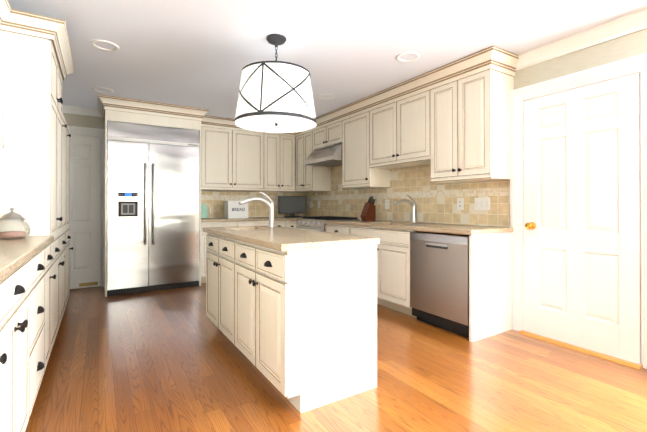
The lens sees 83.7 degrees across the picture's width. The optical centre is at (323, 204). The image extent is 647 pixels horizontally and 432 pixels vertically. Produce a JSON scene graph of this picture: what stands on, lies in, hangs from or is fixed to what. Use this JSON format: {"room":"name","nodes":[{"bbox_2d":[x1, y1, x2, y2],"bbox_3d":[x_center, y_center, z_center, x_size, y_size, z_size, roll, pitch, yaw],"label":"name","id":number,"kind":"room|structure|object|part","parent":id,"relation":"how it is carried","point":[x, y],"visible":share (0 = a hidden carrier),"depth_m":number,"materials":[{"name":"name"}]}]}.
{"room":"kitchen","nodes":[
{"label":"kitchen","id":0,"kind":"room"},
{"bbox_2d":[97,94,211,123],"bbox_3d":[-2.143,-1.219,4.638,1.290,0.153,0.098,0,0,-32],"label":"crown molding","id":1,"kind":"structure","parent":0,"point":[106,102],"depth_m":4.61,"materials":[{"name":"beige wood"}]},
{"bbox_2d":[63,113,303,288],"bbox_3d":[-2.118,-0.085,5.572,4.270,2.420,0.100,0,0,-32],"label":"wall","id":2,"kind":"structure","parent":0,"point":[77,120],"depth_m":4.87,"materials":[{"name":"beige paint"}]},
{"bbox_2d":[62,105,101,116],"bbox_3d":[-3.440,-1.250,4.739,0.920,0.113,0.080,0,0,-32],"label":"crown molding","id":3,"kind":"structure","parent":2,"relation":"attached to","point":[65,108],"depth_m":4.82,"materials":[{"name":"white wood"}]},
{"bbox_2d":[68,135,100,288],"bbox_3d":[-3.356,0.101,4.713,0.760,2.018,0.037,0,0,-32],"label":"hall door","id":4,"kind":"structure","parent":2,"relation":"in","point":[85,207],"depth_m":4.81,"materials":[{"name":"white wood"}]},
{"bbox_2d":[68,126,104,286],"bbox_3d":[-3.353,0.050,4.708,0.984,2.143,0.056,0,0,-32],"label":"door frame","id":5,"kind":"structure","parent":2,"relation":"attached to","point":[86,131],"depth_m":4.91,"materials":[{"name":"white wood"}]},
{"bbox_2d":[188,125,231,188],"bbox_3d":[-1.725,-0.700,5.550,0.543,0.910,0.350,0,0,-32],"label":"upper cabinet","id":6,"kind":"object","parent":2,"relation":"attached to","point":[215,149],"depth_m":5.41,"materials":[{"name":"beige wood"}]},
{"bbox_2d":[232,130,263,188],"bbox_3d":[-1.275,-0.699,5.830,0.517,0.910,0.350,0,0,-32],"label":"upper cabinet","id":7,"kind":"object","parent":2,"relation":"attached to","point":[233,160],"depth_m":5.67,"materials":[{"name":"beige wood"}]},
{"bbox_2d":[201,216,304,221],"bbox_3d":[-1.031,0.240,5.789,1.975,0.037,0.650,0,0,-32],"label":"countertop","id":8,"kind":"structure","parent":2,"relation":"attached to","point":[249,218],"depth_m":5.43,"materials":[{"name":"stone"}]},
{"bbox_2d":[201,203,210,218],"bbox_3d":[-1.792,0.100,5.417,0.204,0.238,0.164,0,0,-32],"label":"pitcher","id":9,"kind":"object","parent":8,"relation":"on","point":[204,211],"visible":0.77,"depth_m":5.35,"materials":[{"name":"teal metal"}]},
{"bbox_2d":[224,200,247,218],"bbox_3d":[-1.351,0.082,5.597,0.328,0.274,0.208,0,0,-32],"label":"bread box","id":10,"kind":"object","parent":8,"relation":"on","point":[233,209],"visible":0.96,"depth_m":5.50,"materials":[{"name":"white metal"}]},
{"bbox_2d":[201,191,304,217],"bbox_3d":[-1.210,0.006,6.068,1.965,0.428,0.010,0,0,-32],"label":"backsplash","id":11,"kind":"structure","parent":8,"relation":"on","point":[214,199],"depth_m":5.99,"materials":[{"name":"beige tile"}]},
{"bbox_2d":[278,196,305,216],"bbox_3d":[-0.537,0.042,6.208,0.480,0.359,0.160,0,0,-12],"label":"tv","id":12,"kind":"object","parent":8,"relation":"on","point":[292,206],"visible":1,"depth_m":6.17,"materials":[{"name":"black plastic"}]},
{"bbox_2d":[264,134,294,191],"bbox_3d":[-0.812,-0.698,6.118,0.573,0.910,0.350,0,0,-32],"label":"upper cabinet","id":13,"kind":"object","parent":2,"relation":"attached to","point":[279,150],"depth_m":5.96,"materials":[{"name":"beige wood"}]},
{"bbox_2d":[201,116,291,135],"bbox_3d":[-1.183,-1.215,5.628,1.547,0.153,0.090,0,0,-32],"label":"crown molding","id":14,"kind":"structure","parent":13,"relation":"attached to","point":[217,122],"depth_m":5.46,"materials":[{"name":"beige wood"}]},
{"bbox_2d":[8,0,646,118],"bbox_3d":[0.299,-1.350,1.689,5.070,0.080,10.050,0,0,-32],"label":"ceiling","id":15,"kind":"structure","parent":0,"point":[196,53],"depth_m":2.85,"materials":[{"name":"white paint"}]},
{"bbox_2d":[92,87,113,92],"bbox_3d":[-2.506,-1.306,4.108,0.210,0.028,0.210,0,0,-32],"label":"recessed light","id":16,"kind":"object","parent":15,"relation":"in","point":[111,90],"visible":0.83,"depth_m":4.08,"materials":[{"name":"white plastic"}]},
{"bbox_2d":[90,40,119,51],"bbox_3d":[-1.798,-1.310,2.970,0.210,0.028,0.210,0,0,-32],"label":"recessed light","id":17,"kind":"object","parent":15,"relation":"in","point":[93,42],"visible":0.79,"depth_m":2.95,"materials":[{"name":"white plastic"}]},
{"bbox_2d":[234,34,316,132],"bbox_3d":[-0.372,-0.959,2.842,0.642,0.691,0.642,0,0,-32],"label":"pendant light","id":18,"kind":"object","parent":15,"relation":"hanging from","point":[275,96],"visible":1,"depth_m":2.61,"materials":[{"name":"white fabric"}]},
{"bbox_2d":[318,94,334,99],"bbox_3d":[0.040,-1.305,4.359,0.210,0.028,0.210,0,0,-32],"label":"recessed light","id":19,"kind":"object","parent":15,"relation":"in","point":[320,97],"visible":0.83,"depth_m":4.34,"materials":[{"name":"white plastic"}]},
{"bbox_2d":[396,52,419,61],"bbox_3d":[0.745,-1.310,3.196,0.210,0.028,0.210,0,0,-32],"label":"recessed light","id":20,"kind":"object","parent":15,"relation":"in","point":[404,53],"visible":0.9,"depth_m":3.18,"materials":[{"name":"white plastic"}]},
{"bbox_2d":[25,283,646,431],"bbox_3d":[0.299,1.150,1.679,5.070,0.080,10.050,0,0,-32],"label":"floor","id":21,"kind":"structure","parent":0,"point":[173,360],"depth_m":2.24,"materials":[{"name":"brown wood"}]},
{"bbox_2d":[0,279,3,431],"bbox_3d":[-1.096,0.673,0.659,0.621,0.866,0.714,0,0,-32],"label":"base cabinet","id":22,"kind":"object","parent":21,"relation":"on","point":[1,282],"depth_m":1.20,"materials":[{"name":"beige wood"}]},
{"bbox_2d":[4,254,35,431],"bbox_3d":[-1.456,0.675,1.238,0.621,0.866,0.650,0,0,-32],"label":"base cabinet","id":23,"kind":"object","parent":21,"relation":"on","point":[20,285],"depth_m":1.47,"materials":[{"name":"beige wood"}]},
{"bbox_2d":[0,30,59,347],"bbox_3d":[-2.214,0.003,2.460,0.621,2.220,0.523,0,0,-32],"label":"tall cabinet","id":24,"kind":"object","parent":21,"relation":"on","point":[35,194],"depth_m":2.35,"materials":[{"name":"beige wood"}]},
{"bbox_2d":[0,0,23,33],"bbox_3d":[-1.389,-1.148,1.309,0.098,0.115,2.272,0,0,-32],"label":"crown molding","id":25,"kind":"structure","parent":24,"relation":"attached to","point":[11,20],"depth_m":2.25,"materials":[{"name":"beige wood"}]},
{"bbox_2d":[0,235,53,280],"bbox_3d":[-1.466,0.222,1.279,0.626,0.037,2.268,0,0,-32],"label":"countertop","id":26,"kind":"structure","parent":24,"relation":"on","point":[15,254],"depth_m":1.63,"materials":[{"name":"stone"}]},
{"bbox_2d":[0,208,30,238],"bbox_3d":[-1.861,0.113,2.160,0.170,0.186,0.172,0,0,-32],"label":"jar","id":27,"kind":"object","parent":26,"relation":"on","point":[9,216],"visible":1,"depth_m":2.14,"materials":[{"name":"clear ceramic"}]},
{"bbox_2d":[40,15,74,79],"bbox_3d":[-2.011,-1.143,2.783,0.102,0.115,1.050,0,0,-32],"label":"crown molding","id":28,"kind":"structure","parent":24,"relation":"attached to","point":[53,29],"depth_m":2.51,"materials":[{"name":"beige wood"}]},
{"bbox_2d":[36,245,47,396],"bbox_3d":[-1.773,0.677,1.747,0.621,0.866,0.549,0,0,-32],"label":"base cabinet","id":29,"kind":"object","parent":21,"relation":"on","point":[42,256],"depth_m":2.02,"materials":[{"name":"beige wood"}]},
{"bbox_2d":[48,242,51,359],"bbox_3d":[-1.997,0.679,2.108,0.621,0.866,0.300,0,0,-32],"label":"base cabinet","id":30,"kind":"object","parent":21,"relation":"on","point":[49,245],"depth_m":2.35,"materials":[{"name":"beige wood"}]},
{"bbox_2d":[60,73,63,322],"bbox_3d":[-2.439,0.005,2.821,0.621,2.220,0.327,0,0,-32],"label":"tall cabinet","id":31,"kind":"object","parent":21,"relation":"on","point":[61,101],"depth_m":3.09,"materials":[{"name":"beige wood"}]},
{"bbox_2d":[64,117,67,310],"bbox_3d":[-2.656,0.151,3.170,0.621,1.930,0.496,0,0,-32],"label":"tall cabinet","id":32,"kind":"object","parent":21,"relation":"on","point":[65,123],"depth_m":3.47,"materials":[{"name":"beige wood"}]},
{"bbox_2d":[68,127,71,298],"bbox_3d":[-2.907,0.152,3.573,0.621,1.930,0.556,0,0,-32],"label":"tall cabinet","id":33,"kind":"object","parent":21,"relation":"on","point":[69,135],"depth_m":3.83,"materials":[{"name":"beige wood"}]},
{"bbox_2d":[107,121,199,295],"bbox_3d":[-2.326,0.056,4.927,1.082,2.133,0.760,0,0,-32],"label":"fridge","id":34,"kind":"object","parent":21,"relation":"on","point":[152,208],"visible":1,"depth_m":4.63,"materials":[{"name":"grey metal"}]},
{"bbox_2d":[198,221,268,284],"bbox_3d":[-1.431,0.692,5.567,1.065,0.866,0.621,0,0,-32],"label":"base cabinet","id":35,"kind":"object","parent":21,"relation":"on","point":[202,235],"depth_m":5.07,"materials":[{"name":"beige wood"}]},
{"bbox_2d":[275,220,288,227],"bbox_3d":[-0.843,0.694,5.933,0.320,0.866,0.621,0,0,-32],"label":"base cabinet","id":36,"kind":"object","parent":21,"relation":"on","point":[283,223],"depth_m":5.69,"materials":[{"name":"beige wood"}]},
{"bbox_2d":[206,233,376,412],"bbox_3d":[-0.382,0.681,2.718,0.652,0.867,1.630,0,0,-32],"label":"kitchen island","id":37,"kind":"object","parent":21,"relation":"on","point":[298,328],"visible":0.96,"depth_m":2.06,"materials":[{"name":"white wood"}]},
{"bbox_2d":[203,225,379,250],"bbox_3d":[-0.375,0.228,2.727,0.657,0.037,1.665,0,0,-32],"label":"island countertop","id":38,"kind":"structure","parent":37,"relation":"on","point":[278,238],"depth_m":2.24,"materials":[{"name":"stone"}]},
{"bbox_2d":[239,192,275,226],"bbox_3d":[-0.592,0.049,3.243,0.347,0.323,0.072,0,0,-32],"label":"island faucet","id":39,"kind":"object","parent":38,"relation":"on","point":[270,204],"visible":1,"depth_m":3.29,"materials":[{"name":"silver metal"}]},
{"bbox_2d":[287,217,301,227],"bbox_3d":[-0.229,0.674,5.770,0.650,0.905,0.306,0,0,-32],"label":"base cabinet","id":40,"kind":"object","parent":21,"relation":"on","point":[292,220],"depth_m":5.62,"materials":[{"name":"beige wood"}]},
{"bbox_3d":[-0.223,0.240,5.752,0.640,0.037,0.265,0,0,-32],"label":"top cabinet","id":41,"kind":"part","parent":40,"relation":"part of","materials":[{"name":"beige stone"}]},
{"bbox_2d":[296,216,359,231],"bbox_3d":[0.042,0.657,5.295,0.681,0.934,0.780,0,0,-32],"label":"range","id":42,"kind":"object","parent":21,"relation":"on","point":[314,223],"visible":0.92,"depth_m":5.11,"materials":[{"name":"silver metal"}]},
{"bbox_2d":[326,223,347,234],"bbox_3d":[0.430,0.689,4.738,0.621,0.866,0.545,0,0,-32],"label":"base cabinet","id":43,"kind":"object","parent":21,"relation":"on","point":[332,228],"depth_m":4.56,"materials":[{"name":"beige wood"}]},
{"bbox_2d":[348,225,453,317],"bbox_3d":[0.838,0.686,4.080,0.621,0.866,1.004,0,0,-32],"label":"base cabinet","id":44,"kind":"object","parent":21,"relation":"on","point":[393,250],"depth_m":3.72,"materials":[{"name":"beige wood"}]},
{"bbox_2d":[410,232,468,337],"bbox_3d":[1.260,0.693,3.368,0.616,0.848,0.636,0,0,-32],"label":"dishwasher","id":45,"kind":"object","parent":21,"relation":"on","point":[439,279],"visible":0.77,"depth_m":3.17,"materials":[{"name":"grey metal"}]},
{"bbox_2d":[304,28,646,226],"bbox_3d":[2.072,-0.096,2.786,0.100,2.420,9.250,0,0,-32],"label":"wall","id":46,"kind":"structure","parent":0,"point":[621,47],"depth_m":2.79,"materials":[{"name":"beige paint"}]},
{"bbox_2d":[296,131,330,191],"bbox_3d":[-0.175,-0.698,5.972,0.351,0.910,0.570,0,0,-32],"label":"upper cabinet","id":47,"kind":"object","parent":46,"relation":"attached to","point":[311,178],"depth_m":5.79,"materials":[{"name":"beige wood"}]},
{"bbox_2d":[304,143,341,166],"bbox_3d":[0.121,-0.719,5.344,0.510,0.244,0.800,0,0,-32],"label":"range hood","id":48,"kind":"object","parent":46,"relation":"attached to","point":[330,156],"visible":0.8,"depth_m":5.18,"materials":[{"name":"grey metal"}]},
{"bbox_2d":[312,122,339,149],"bbox_3d":[0.189,-1.000,5.387,0.351,0.310,0.810,0,0,-32],"label":"upper cabinet","id":49,"kind":"object","parent":46,"relation":"attached to","point":[327,136],"depth_m":5.30,"materials":[{"name":"beige wood"}]},
{"bbox_2d":[340,112,389,188],"bbox_3d":[0.559,-0.703,4.791,0.351,0.910,0.590,0,0,-32],"label":"upper cabinet","id":50,"kind":"object","parent":46,"relation":"attached to","point":[356,171],"depth_m":4.65,"materials":[{"name":"beige wood"}]},
{"bbox_2d":[385,200,388,208],"bbox_3d":[0.824,0.002,4.665,0.008,0.120,0.075,0,0,-32],"label":"electrical outlet","id":51,"kind":"object","parent":46,"relation":"attached to","point":[386,204],"visible":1,"depth_m":4.67,"materials":[{"name":"white plastic"}]},
{"bbox_2d":[368,90,431,168],"bbox_3d":[0.968,-0.820,4.134,0.351,0.680,0.960,0,0,-32],"label":"upper cabinet","id":52,"kind":"object","parent":46,"relation":"attached to","point":[399,132],"depth_m":3.99,"materials":[{"name":"beige wood"}]},
{"bbox_2d":[323,220,512,234],"bbox_3d":[0.860,0.233,4.015,0.635,0.037,2.250,0,0,-32],"label":"countertop","id":53,"kind":"structure","parent":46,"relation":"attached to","point":[431,227],"depth_m":3.43,"materials":[{"name":"stone"}]},
{"bbox_2d":[360,196,375,220],"bbox_3d":[0.584,0.057,4.680,0.187,0.319,0.110,0,0,-32],"label":"knife block","id":54,"kind":"object","parent":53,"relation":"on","point":[368,213],"visible":0.98,"depth_m":4.64,"materials":[{"name":"brown wood"}]},
{"bbox_2d":[393,195,416,222],"bbox_3d":[0.930,0.052,4.119,0.347,0.323,0.072,0,0,-32],"label":"sink faucet","id":55,"kind":"object","parent":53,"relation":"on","point":[413,212],"visible":1,"depth_m":4.17,"materials":[{"name":"silver metal"}]},
{"bbox_2d":[305,165,509,226],"bbox_3d":[0.674,-0.191,4.926,0.010,0.813,3.940,0,0,-32],"label":"backsplash","id":56,"kind":"structure","parent":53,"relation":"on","point":[435,202],"depth_m":4.19,"materials":[{"name":"beige tile"}]},
{"bbox_2d":[457,198,463,209],"bbox_3d":[1.410,-0.002,3.722,0.008,0.120,0.075,0,0,-32],"label":"electrical outlet","id":57,"kind":"object","parent":46,"relation":"attached to","point":[460,203],"visible":1,"depth_m":3.72,"materials":[{"name":"white plastic"}]},
{"bbox_2d":[428,50,518,180],"bbox_3d":[1.417,-0.777,3.411,0.351,1.048,0.740,0,0,-32],"label":"upper cabinet","id":58,"kind":"object","parent":46,"relation":"attached to","point":[458,131],"depth_m":3.22,"materials":[{"name":"beige wood"}]},
{"bbox_2d":[292,45,503,136],"bbox_3d":[0.460,-1.220,4.542,0.080,0.153,3.668,0,0,-32],"label":"crown molding","id":59,"kind":"structure","parent":58,"relation":"attached to","point":[493,57],"depth_m":3.67,"materials":[{"name":"beige wood"}]},
{"bbox_2d":[475,197,489,209],"bbox_3d":[1.542,-0.003,3.510,0.008,0.120,0.165,0,0,-32],"label":"light switch","id":60,"kind":"object","parent":46,"relation":"attached to","point":[482,203],"visible":1,"depth_m":3.50,"materials":[{"name":"white plastic"}]},
{"bbox_2d":[510,53,646,368],"bbox_3d":[1.961,0.049,2.811,0.056,2.132,1.028,0,0,-32],"label":"door frame","id":61,"kind":"structure","parent":46,"relation":"attached to","point":[609,71],"depth_m":2.96,"materials":[{"name":"white wood"}]},
{"bbox_2d":[515,8,646,70],"bbox_3d":[3.034,-1.264,1.067,0.080,0.113,5.105,0,0,-32],"label":"crown molding","id":62,"kind":"structure","parent":46,"relation":"attached to","point":[619,27],"depth_m":2.74,"materials":[{"name":"white wood"}]},
{"bbox_2d":[519,330,642,369],"bbox_3d":[1.943,1.106,2.795,0.095,0.017,0.820,0,0,-32],"label":"sill","id":63,"kind":"structure","parent":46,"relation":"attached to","point":[594,353],"depth_m":2.71,"materials":[{"name":"orange wood"}]},
{"bbox_2d":[524,73,640,363],"bbox_3d":[1.936,0.102,2.795,0.107,2.000,0.790,0,0,-32],"label":"door","id":64,"kind":"structure","parent":46,"relation":"in","point":[582,238],"depth_m":2.75,"materials":[{"name":"white wood"}]}
]}

